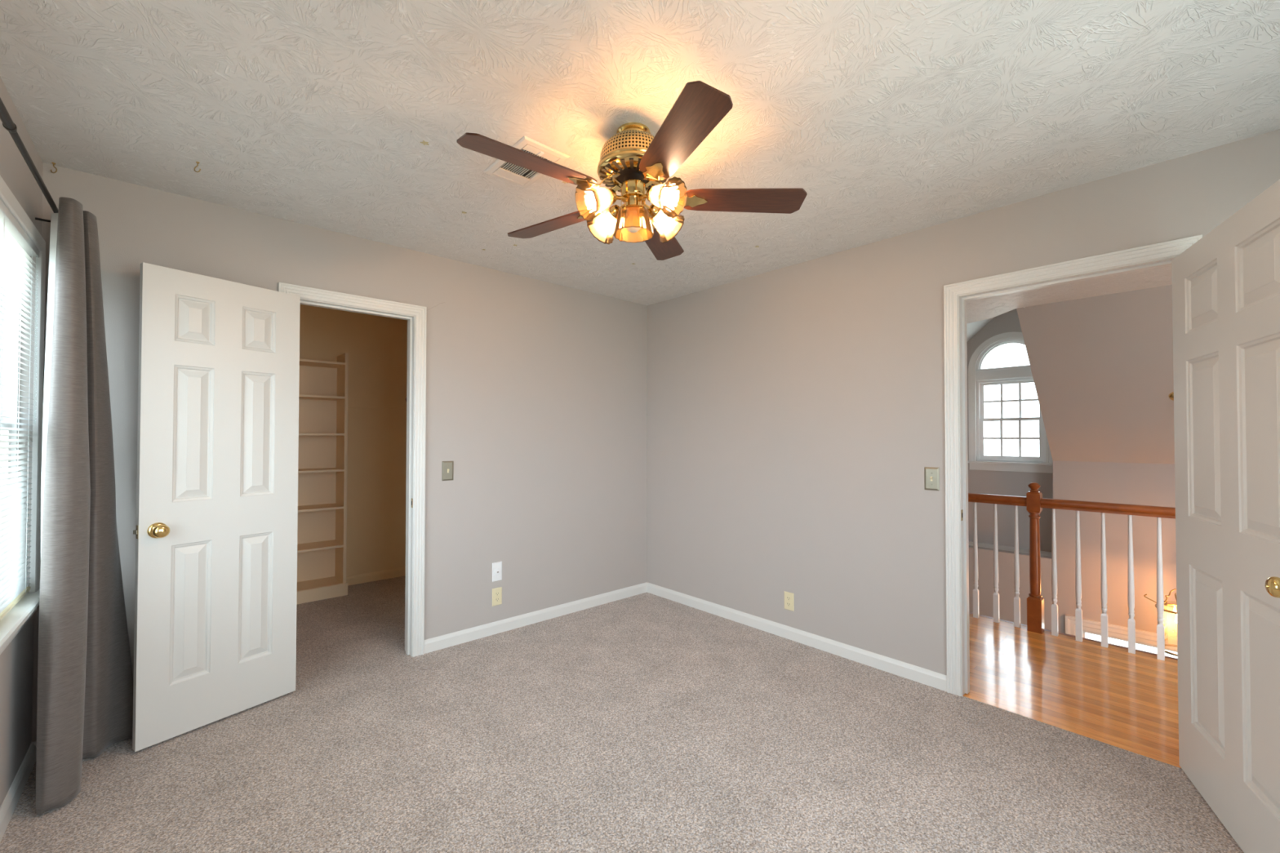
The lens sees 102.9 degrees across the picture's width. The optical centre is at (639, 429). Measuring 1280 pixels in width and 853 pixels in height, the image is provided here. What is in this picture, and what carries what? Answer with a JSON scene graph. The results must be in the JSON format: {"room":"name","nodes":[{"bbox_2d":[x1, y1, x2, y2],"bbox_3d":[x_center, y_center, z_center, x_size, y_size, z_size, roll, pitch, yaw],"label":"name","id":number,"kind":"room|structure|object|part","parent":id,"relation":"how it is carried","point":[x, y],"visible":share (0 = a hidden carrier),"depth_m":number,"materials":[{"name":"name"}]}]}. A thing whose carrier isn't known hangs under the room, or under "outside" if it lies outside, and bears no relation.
{"room":"empty bedroom","nodes":[
{"label":"empty bedroom","id":0,"kind":"room"},
{"bbox_2d":[0,76,42,807],"bbox_3d":[-1.890,0.112,1.367,0.115,2.480,5.915,1,-1,-42],"label":"wall","id":1,"kind":"structure","parent":0,"point":[16,660],"depth_m":1.88,"materials":[{"name":"beige paint"}]},
{"bbox_2d":[0,742,35,842],"bbox_3d":[-1.190,1.283,0.670,0.013,0.079,3.737,1,-1,-42],"label":"baseboard","id":2,"kind":"structure","parent":1,"relation":"attached to","point":[14,793],"depth_m":1.82,"materials":[{"name":"white paint"}]},
{"bbox_2d":[0,175,45,654],"bbox_3d":[-1.764,-0.029,1.263,0.160,1.490,2.100,1,-1,-42],"label":"window","id":3,"kind":"structure","parent":1,"relation":"in","point":[11,624],"depth_m":1.96,"materials":[{"name":"white paint"}]},
{"bbox_3d":[-1.816,-0.345,1.248,0.023,0.688,1.840,1,-1,-42],"label":"sash","id":4,"kind":"part","parent":3,"relation":"part of","materials":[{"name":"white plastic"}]},
{"bbox_3d":[-1.796,0.282,1.257,0.023,0.638,1.840,1,-1,-42],"label":"sash","id":5,"kind":"part","parent":3,"relation":"part of","materials":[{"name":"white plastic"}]},
{"bbox_3d":[-1.807,-0.044,1.252,0.080,1.350,1.900,1,-1,-42],"label":"frame","id":6,"kind":"part","parent":3,"relation":"part of","materials":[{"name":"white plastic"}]},
{"bbox_2d":[0,199,39,620],"bbox_3d":[-1.757,-0.050,1.300,0.045,1.333,1.884,1,-1,-42],"label":"window blind","id":7,"kind":"object","parent":3,"relation":"attached to","point":[16,248],"visible":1,"depth_m":1.80,"materials":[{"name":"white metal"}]},
{"bbox_3d":[-2.046,-0.039,1.615,0.027,1.300,0.002,1,-1,-42],"label":"ladder cord","id":8,"kind":"part","parent":7,"relation":"part of","materials":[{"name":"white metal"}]},
{"bbox_3d":[-1.760,0.610,1.288,0.024,0.013,1.880,1,-1,-42],"label":"rail","id":9,"kind":"part","parent":7,"relation":"part of","materials":[{"name":"beige plastic"}]},
{"bbox_3d":[-1.759,-0.703,1.307,0.038,0.028,1.884,1,-1,-42],"label":"head rail","id":10,"kind":"part","parent":7,"relation":"part of","materials":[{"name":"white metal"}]},
{"bbox_3d":[-2.328,-0.035,1.927,0.027,1.300,0.002,1,-1,-42],"label":"ladder cord","id":11,"kind":"part","parent":7,"relation":"part of","materials":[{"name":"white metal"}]},
{"bbox_3d":[-1.756,0.673,1.261,0.135,0.086,2.100,1,-1,-42],"label":"sill","id":12,"kind":"part","parent":3,"relation":"part of","materials":[{"name":"white paint"}]},
{"bbox_2d":[0,97,58,222],"bbox_3d":[-1.611,-0.814,1.224,0.087,0.072,2.180,1,-1,-42],"label":"curtain rod","id":13,"kind":"object","parent":1,"relation":"attached to","point":[8,124],"visible":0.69,"depth_m":1.52,"materials":[{"name":"black metal"}]},
{"bbox_2d":[35,196,133,815],"bbox_3d":[-2.178,0.241,1.990,0.170,2.189,0.487,0,-1,-22],"label":"curtain","id":14,"kind":"object","parent":13,"relation":"hanging from","point":[85,700],"visible":0.99,"depth_m":1.88,"materials":[{"name":"grey fabric"}]},
{"bbox_2d":[31,162,647,742],"bbox_3d":[-1.280,0.141,3.220,3.509,2.480,0.116,1,-1,-42],"label":"wall","id":15,"kind":"structure","parent":0,"point":[536,390],"depth_m":3.33,"materials":[{"name":"beige paint"}]},
{"bbox_2d":[31,740,36,752],"bbox_3d":[-2.158,1.307,2.322,0.796,0.079,0.013,1,-1,-42],"label":"baseboard","id":16,"kind":"structure","parent":15,"relation":"attached to","point":[34,743],"depth_m":2.06,"materials":[{"name":"white paint"}]},
{"bbox_2d":[132,262,300,751],"bbox_3d":[-1.964,0.320,2.398,0.165,2.031,0.620,0,-1,25],"label":"door","id":17,"kind":"structure","parent":15,"relation":"in","point":[215,531],"depth_m":2.33,"materials":[{"name":"white paint"}]},
{"bbox_3d":[-2.098,0.429,2.127,0.025,0.056,0.002,0,-1,32],"label":"latch plate","id":18,"kind":"part","parent":17,"relation":"part of","materials":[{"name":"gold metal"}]},
{"bbox_3d":[-2.025,0.429,2.151,0.062,0.066,0.066,0,-1,32],"label":"knob","id":19,"kind":"part","parent":17,"relation":"part of","materials":[{"name":"gold metal"}]},
{"bbox_2d":[278,282,426,657],"bbox_3d":[-1.631,0.303,2.905,0.742,2.106,0.159,1,-1,-42],"label":"trim","id":20,"kind":"structure","parent":15,"relation":"attached to","point":[415,315],"depth_m":3.07,"materials":[{"name":"white paint"}]},
{"bbox_2d":[441,461,453,480],"bbox_3d":[-1.204,0.261,3.200,0.072,0.122,0.016,1,-1,-42],"label":"light switch","id":21,"kind":"object","parent":15,"relation":"attached to","point":[447,467],"visible":1,"depth_m":3.20,"materials":[{"name":"beige plastic"}]},
{"bbox_2d":[492,561,502,582],"bbox_3d":[-0.955,0.955,3.417,0.070,0.125,0.012,1,-1,-42],"label":"phone jack","id":22,"kind":"object","parent":15,"relation":"attached to","point":[496,566],"visible":1,"depth_m":3.41,"materials":[{"name":"white plastic"}]},
{"bbox_2d":[492,586,502,606],"bbox_3d":[-0.957,1.122,3.417,0.070,0.115,0.008,1,-1,-42],"label":"wall outlet","id":23,"kind":"object","parent":15,"relation":"attached to","point":[496,593],"visible":1,"depth_m":3.41,"materials":[{"name":"beige plastic"}]},
{"bbox_2d":[423,582,647,653],"bbox_3d":[-0.625,1.330,3.710,1.855,0.079,0.013,1,-1,-42],"label":"baseboard","id":24,"kind":"structure","parent":15,"relation":"attached to","point":[442,642],"depth_m":3.55,"materials":[{"name":"white paint"}]},
{"bbox_2d":[299,304,407,576],"bbox_3d":[-2.791,0.158,4.419,1.860,2.440,0.120,1,-1,-42],"label":"wall","id":25,"kind":"structure","parent":0,"point":[376,346],"depth_m":4.65,"materials":[{"name":"beige paint"}]},
{"bbox_2d":[346,567,405,585],"bbox_3d":[-2.369,1.343,4.694,0.680,0.079,0.013,1,-1,-42],"label":"baseboard","id":26,"kind":"structure","parent":25,"relation":"attached to","point":[397,572],"depth_m":4.65,"materials":[{"name":"beige paint"}]},
{"bbox_2d":[347,393,406,409],"bbox_3d":[-2.375,-0.253,4.708,0.703,0.130,0.018,1,-1,-42],"label":"cleat","id":27,"kind":"object","parent":25,"relation":"attached to","point":[354,400],"visible":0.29,"depth_m":4.67,"materials":[{"name":"beige paint"}]},
{"bbox_2d":[0,575,1244,852],"bbox_3d":[0.177,1.504,2.655,4.939,0.300,6.750,1,-1,-42],"label":"floor","id":28,"kind":"structure","parent":0,"point":[645,722],"depth_m":2.11,"materials":[{"name":"beige carpet"}]},
{"bbox_2d":[296,352,348,604],"bbox_3d":[-2.856,0.365,4.063,0.889,2.015,0.312,1,-1,-42],"label":"bookcase","id":29,"kind":"object","parent":28,"relation":"on","point":[323,385],"visible":0.48,"depth_m":4.32,"materials":[{"name":"beige wood"}]},
{"bbox_3d":[-2.964,0.409,4.171,0.835,1.930,0.006,1,-1,-42],"label":"panel","id":30,"kind":"part","parent":29,"relation":"part of","materials":[{"name":"beige wood"}]},
{"bbox_3d":[-2.865,1.281,4.047,0.835,0.018,0.292,1,-1,-42],"label":"shelf","id":31,"kind":"part","parent":29,"relation":"part of","materials":[{"name":"beige wood"}]},
{"bbox_3d":[-2.865,0.964,4.052,0.835,0.018,0.292,1,-1,-42],"label":"shelf","id":32,"kind":"part","parent":29,"relation":"part of","materials":[{"name":"beige wood"}]},
{"bbox_3d":[-2.864,0.646,4.057,0.835,0.018,0.292,1,-1,-42],"label":"shelf","id":33,"kind":"part","parent":29,"relation":"part of","materials":[{"name":"beige wood"}]},
{"bbox_3d":[-2.864,0.338,4.061,0.835,0.018,0.292,1,-1,-42],"label":"shelf","id":34,"kind":"part","parent":29,"relation":"part of","materials":[{"name":"beige wood"}]},
{"bbox_3d":[-2.864,0.040,4.066,0.835,0.018,0.292,1,-1,-42],"label":"shelf","id":35,"kind":"part","parent":29,"relation":"part of","materials":[{"name":"beige wood"}]},
{"bbox_3d":[-2.863,-0.267,4.071,0.835,0.018,0.292,1,-1,-42],"label":"shelf","id":36,"kind":"part","parent":29,"relation":"part of","materials":[{"name":"beige wood"}]},
{"bbox_3d":[-2.863,-0.549,4.075,0.835,0.018,0.292,1,-1,-42],"label":"shelf","id":37,"kind":"part","parent":29,"relation":"part of","materials":[{"name":"beige wood"}]},
{"bbox_3d":[-2.549,0.369,4.350,0.020,2.015,0.298,1,-1,-42],"label":"panel","id":38,"kind":"part","parent":29,"relation":"part of","materials":[{"name":"beige wood"}]},
{"bbox_2d":[968,482,1175,660],"bbox_3d":[2.557,0.871,3.639,0.080,1.010,5.000,1,-1,-42],"label":"stair railing","id":39,"kind":"object","parent":28,"relation":"on","point":[1033,501],"visible":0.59,"depth_m":3.39,"materials":[{"name":"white wood"}]},
{"bbox_3d":[1.776,0.513,4.507,0.062,0.062,2.673,1,-1,-42],"label":"handrail","id":40,"kind":"part","parent":39,"relation":"part of","materials":[{"name":"red wood"}]},
{"bbox_3d":[2.698,0.901,3.483,0.080,0.946,0.080,1,-1,-42],"label":"newel post","id":41,"kind":"part","parent":39,"relation":"part of","materials":[{"name":"red wood"}]},
{"bbox_3d":[3.479,0.486,2.626,0.062,0.062,2.253,1,-1,-42],"label":"handrail","id":42,"kind":"part","parent":39,"relation":"part of","materials":[{"name":"red wood"}]},
{"bbox_2d":[968,612,1177,660],"bbox_3d":[2.607,1.391,3.676,0.032,0.031,5.000,1,-1,-42],"label":"trim","id":43,"kind":"structure","parent":28,"relation":"attached to","point":[1110,644],"depth_m":3.31,"materials":[{"name":"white wood"}]},
{"bbox_2d":[0,0,1279,306],"bbox_3d":[-0.612,-1.149,2.542,3.559,0.120,5.915,1,-1,-42],"label":"ceiling","id":44,"kind":"structure","parent":0,"point":[892,117],"depth_m":1.70,"materials":[{"name":"white paint"}]},
{"bbox_2d":[50,162,57,173],"bbox_3d":[-2.416,-1.076,2.102,0.026,0.042,0.012,0,-1,-17],"label":"ceiling hook","id":45,"kind":"object","parent":44,"relation":"attached to","point":[53,163],"visible":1,"depth_m":2.10,"materials":[{"name":"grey metal"}]},
{"bbox_2d":[194,161,200,172],"bbox_3d":[-1.818,-1.076,2.094,0.026,0.042,0.012,0,-1,-18],"label":"ceiling hook","id":46,"kind":"object","parent":44,"relation":"attached to","point":[197,162],"visible":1,"depth_m":2.09,"materials":[{"name":"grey metal"}]},
{"bbox_2d":[420,140,429,145],"bbox_3d":[-0.824,-1.097,1.954,0.032,0.002,0.032,1,-1,-42],"label":"sticker","id":47,"kind":"object","parent":44,"relation":"attached to","point":[424,143],"visible":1,"depth_m":1.95,"materials":[{"name":"beige"}]},
{"bbox_2d":[483,135,569,187],"bbox_3d":[-0.472,-1.088,2.103,0.204,0.014,0.348,1,-1,-42],"label":"ceiling vent","id":48,"kind":"object","parent":44,"relation":"in","point":[509,172],"visible":0.77,"depth_m":2.11,"materials":[{"name":"white metal"}]},
{"bbox_3d":[-0.551,-1.087,2.189,0.144,0.005,0.055,1,-1,-42],"label":"plate","id":49,"kind":"part","parent":48,"relation":"part of","materials":[{"name":"white metal"}]},
{"bbox_3d":[-0.391,-1.085,2.008,0.014,0.005,0.026,1,-1,-42],"label":"lever","id":50,"kind":"part","parent":48,"relation":"part of","materials":[{"name":"white plastic"}]},
{"bbox_3d":[-0.389,-1.090,2.011,0.144,0.005,0.040,1,-1,-42],"label":"plate","id":51,"kind":"part","parent":48,"relation":"part of","materials":[{"name":"white metal"}]},
{"bbox_2d":[456,80,807,260],"bbox_3d":[-0.059,-0.887,1.867,1.194,0.422,1.224,1,-1,-42],"label":"ceiling fan","id":52,"kind":"object","parent":44,"relation":"hanging from","point":[633,162],"visible":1,"depth_m":1.79,"materials":[{"name":"brown wood"}]},
{"bbox_3d":[-0.347,-0.854,1.633,0.447,0.006,0.136,1,11,-38],"label":"blade","id":53,"kind":"part","parent":52,"relation":"part of","materials":[{"name":"brown wood"}]},
{"bbox_3d":[-0.361,-0.847,2.112,0.447,0.006,0.136,-1,11,34],"label":"blade","id":54,"kind":"part","parent":52,"relation":"part of","materials":[{"name":"brown wood"}]},
{"bbox_3d":[-0.153,-0.809,1.802,0.064,0.056,0.055,1,-1,-42],"label":"bulb","id":55,"kind":"part","parent":52,"relation":"part of","materials":[{"name":"white glass"}]},
{"bbox_3d":[-0.161,-0.795,1.803,0.135,0.127,0.129,1,-1,-42],"label":"lamp shade","id":56,"kind":"part","parent":52,"relation":"part of","materials":[{"name":"orange glass"}]},
{"bbox_3d":[-0.131,-0.792,1.995,0.131,0.127,0.134,1,-1,-42],"label":"lamp shade","id":57,"kind":"part","parent":52,"relation":"part of","materials":[{"name":"orange glass"}]},
{"bbox_3d":[-0.127,-0.806,1.992,0.056,0.056,0.064,1,-1,-42],"label":"bulb","id":58,"kind":"part","parent":52,"relation":"part of","materials":[{"name":"white glass"}]},
{"bbox_3d":[-0.067,-0.786,1.833,0.004,0.159,0.004,1,-1,-42],"label":"pull chain","id":59,"kind":"part","parent":52,"relation":"part of","materials":[{"name":"gold metal"}]},
{"bbox_3d":[-0.077,-0.839,1.849,0.076,0.022,0.015,1,-1,-32],"label":"light arm","id":60,"kind":"part","parent":52,"relation":"part of","materials":[{"name":"gold metal"}]},
{"bbox_3d":[-0.024,-0.769,1.881,0.060,0.082,0.060,1,-1,-42],"label":"bulb","id":61,"kind":"part","parent":52,"relation":"part of","materials":[{"name":"beige glass"}]},
{"bbox_3d":[-0.024,-0.760,1.881,0.150,0.088,0.150,1,-1,-42],"label":"lamp shade","id":62,"kind":"part","parent":52,"relation":"part of","materials":[{"name":"orange glass"}]},
{"bbox_3d":[0.021,-0.839,1.838,0.076,0.022,0.015,-1,-1,44],"label":"light arm","id":63,"kind":"part","parent":52,"relation":"part of","materials":[{"name":"gold metal"}]},
{"bbox_3d":[0.024,-0.838,1.922,0.076,0.022,0.015,1,-1,-40],"label":"light arm","id":64,"kind":"part","parent":52,"relation":"part of","materials":[{"name":"gold metal"}]},
{"bbox_3d":[0.091,-0.844,2.274,0.136,0.006,0.447,-13,-4,16],"label":"blade","id":65,"kind":"part","parent":52,"relation":"part of","materials":[{"name":"brown wood"}]},
{"bbox_3d":[0.092,-0.806,1.978,0.064,0.056,0.056,1,-1,-42],"label":"bulb","id":66,"kind":"part","parent":52,"relation":"part of","materials":[{"name":"white glass"}]},
{"bbox_3d":[0.085,-0.809,1.777,0.056,0.056,0.064,1,-1,-42],"label":"bulb","id":67,"kind":"part","parent":52,"relation":"part of","materials":[{"name":"white glass"}]},
{"bbox_3d":[0.096,-0.792,1.980,0.134,0.127,0.131,1,-1,-42],"label":"lamp shade","id":68,"kind":"part","parent":52,"relation":"part of","materials":[{"name":"orange glass"}]},
{"bbox_3d":[0.090,-0.796,1.775,0.131,0.127,0.133,1,-1,-42],"label":"lamp shade","id":69,"kind":"part","parent":52,"relation":"part of","materials":[{"name":"orange glass"}]},
{"bbox_3d":[0.113,-0.856,1.497,0.136,0.006,0.447,13,-5,-19],"label":"blade","id":70,"kind":"part","parent":52,"relation":"part of","materials":[{"name":"brown wood"}]},
{"bbox_3d":[0.384,-0.849,1.894,0.447,0.006,0.136,0,-13,-2],"label":"blade","id":71,"kind":"part","parent":52,"relation":"part of","materials":[{"name":"brown wood"}]},
{"bbox_2d":[646,128,1279,675],"bbox_3d":[0.711,0.151,3.721,0.115,2.480,5.915,1,-1,-42],"label":"wall","id":72,"kind":"structure","parent":0,"point":[796,412],"depth_m":3.06,"materials":[{"name":"beige paint"}]},
{"bbox_2d":[784,591,794,611],"bbox_3d":[0.971,1.122,3.327,0.008,0.115,0.070,1,-1,-42],"label":"wall outlet","id":73,"kind":"object","parent":72,"relation":"attached to","point":[788,597],"visible":1,"depth_m":3.32,"materials":[{"name":"beige plastic"}]},
{"bbox_2d":[646,582,946,691],"bbox_3d":[0.826,1.328,3.481,0.013,0.079,2.275,1,-1,-42],"label":"baseboard","id":74,"kind":"structure","parent":72,"relation":"attached to","point":[926,677],"depth_m":3.19,"materials":[{"name":"white paint"}]},
{"bbox_2d":[924,466,939,490],"bbox_3d":[1.544,0.262,2.702,0.016,0.122,0.072,1,-1,-42],"label":"light switch","id":75,"kind":"object","parent":72,"relation":"attached to","point":[931,474],"visible":1,"depth_m":2.70,"materials":[{"name":"beige plastic"}]},
{"bbox_2d":[943,234,1202,696],"bbox_3d":[1.943,0.299,2.359,0.153,2.106,0.907,1,-1,-42],"label":"trim","id":76,"kind":"structure","parent":72,"relation":"attached to","point":[956,295],"depth_m":2.61,"materials":[{"name":"white paint"}]},
{"bbox_3d":[1.649,0.440,2.612,0.026,0.056,0.002,1,-1,-42],"label":"strike plate","id":77,"kind":"part","parent":76,"relation":"part of","materials":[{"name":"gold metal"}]},
{"bbox_2d":[1171,179,1279,852],"bbox_3d":[1.920,0.322,1.668,0.166,2.022,0.902,0,-1,26],"label":"door","id":78,"kind":"structure","parent":72,"relation":"in","point":[1226,285],"depth_m":1.66,"materials":[{"name":"white paint"}]},
{"bbox_3d":[1.710,0.421,1.353,0.062,0.066,0.066,0,-1,30],"label":"knob","id":79,"kind":"part","parent":78,"relation":"part of","materials":[{"name":"gold metal"}]},
{"bbox_2d":[966,317,993,342],"bbox_3d":[3.566,-1.316,5.694,2.077,0.580,0.527,1,-1,-42],"label":"ceiling","id":80,"kind":"structure","parent":0,"point":[972,328],"depth_m":6.20,"materials":[{"name":"white paint"}]},
{"bbox_2d":[966,308,1053,551],"bbox_3d":[4.452,-0.114,6.124,0.120,3.050,0.954,1,-1,-42],"label":"wall","id":81,"kind":"structure","parent":0,"point":[980,482],"depth_m":6.12,"materials":[{"name":"beige paint"}]},
{"bbox_2d":[968,332,1053,473],"bbox_3d":[4.428,-0.329,6.106,0.145,1.660,0.860,1,-1,-42],"label":"window","id":82,"kind":"structure","parent":81,"relation":"in","point":[1020,375],"depth_m":6.19,"materials":[{"name":"white paint"}]},
{"bbox_3d":[4.445,-0.901,6.130,0.080,0.365,0.690,1,-1,-42],"label":"arch frame","id":83,"kind":"part","parent":82,"relation":"part of","materials":[{"name":"white plastic"}]},
{"bbox_3d":[4.405,0.446,6.074,0.085,0.110,0.860,1,-1,-42],"label":"sill","id":84,"kind":"part","parent":82,"relation":"part of","materials":[{"name":"white paint"}]},
{"bbox_3d":[4.456,-0.108,6.128,0.070,1.000,0.690,1,-1,-42],"label":"frame","id":85,"kind":"part","parent":82,"relation":"part of","materials":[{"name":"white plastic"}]},
{"bbox_3d":[4.464,-0.339,6.138,0.020,0.478,0.630,1,-1,-42],"label":"sash","id":86,"kind":"part","parent":82,"relation":"part of","materials":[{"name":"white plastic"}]},
{"bbox_3d":[4.446,0.112,6.115,0.020,0.498,0.630,1,-1,-42],"label":"sash","id":87,"kind":"part","parent":82,"relation":"part of","materials":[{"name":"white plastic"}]},
{"bbox_2d":[968,541,1051,556],"bbox_3d":[4.350,1.432,6.010,0.430,0.075,1.054,1,-1,-42],"label":"chair rail","id":88,"kind":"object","parent":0,"point":[971,543],"depth_m":5.94,"materials":[{"name":"white paint"}]},
{"bbox_2d":[966,265,1172,323],"bbox_3d":[2.615,-1.367,3.723,2.717,0.600,5.000,1,-1,-42],"label":"ceiling","id":89,"kind":"structure","parent":0,"point":[982,308],"depth_m":3.94,"materials":[{"name":"white paint"}]},
{"bbox_2d":[968,460,1177,636],"bbox_3d":[4.521,2.268,5.398,0.120,3.865,5.000,1,-1,-42],"label":"wall","id":90,"kind":"structure","parent":0,"point":[1128,483],"depth_m":5.17,"materials":[{"name":"beige paint"}]},
{"bbox_2d":[1065,614,1177,652],"bbox_3d":[5.010,3.067,4.797,0.124,2.250,1.530,1,-1,-42],"label":"window","id":91,"kind":"structure","parent":90,"relation":"in","point":[1093,627],"depth_m":5.05,"materials":[{"name":"white paint"}]},
{"bbox_3d":[5.034,3.043,4.819,0.060,1.940,1.270,1,-1,-42],"label":"frame","id":92,"kind":"part","parent":91,"relation":"part of","materials":[{"name":"white plastic"}]},
{"bbox_2d":[1016,284,1174,464],"bbox_3d":[4.741,-0.403,4.011,1.600,1.452,2.593,1,-1,-42],"label":"wall","id":93,"kind":"structure","parent":0,"point":[1101,366],"depth_m":4.51,"materials":[{"name":"beige paint"}]},
{"bbox_2d":[1143,391,1177,656],"bbox_3d":[4.552,0.795,4.300,0.320,2.229,0.320,0,-1,-7],"label":"hanging lantern","id":94,"kind":"object","parent":93,"relation":"hanging from","point":[1171,396],"visible":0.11,"depth_m":4.41,"materials":[{"name":"gold metal"}]},
{"label":"outside","id":95,"kind":"structure","parent":0,"visible":0},
{"bbox_2d":[1085,632,1177,658],"bbox_3d":[5.915,4.696,8.244,30.000,0.100,26.000,1,-1,-42],"label":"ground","id":96,"kind":"structure","parent":95,"point":[1116,642],"depth_m":11.12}
]}

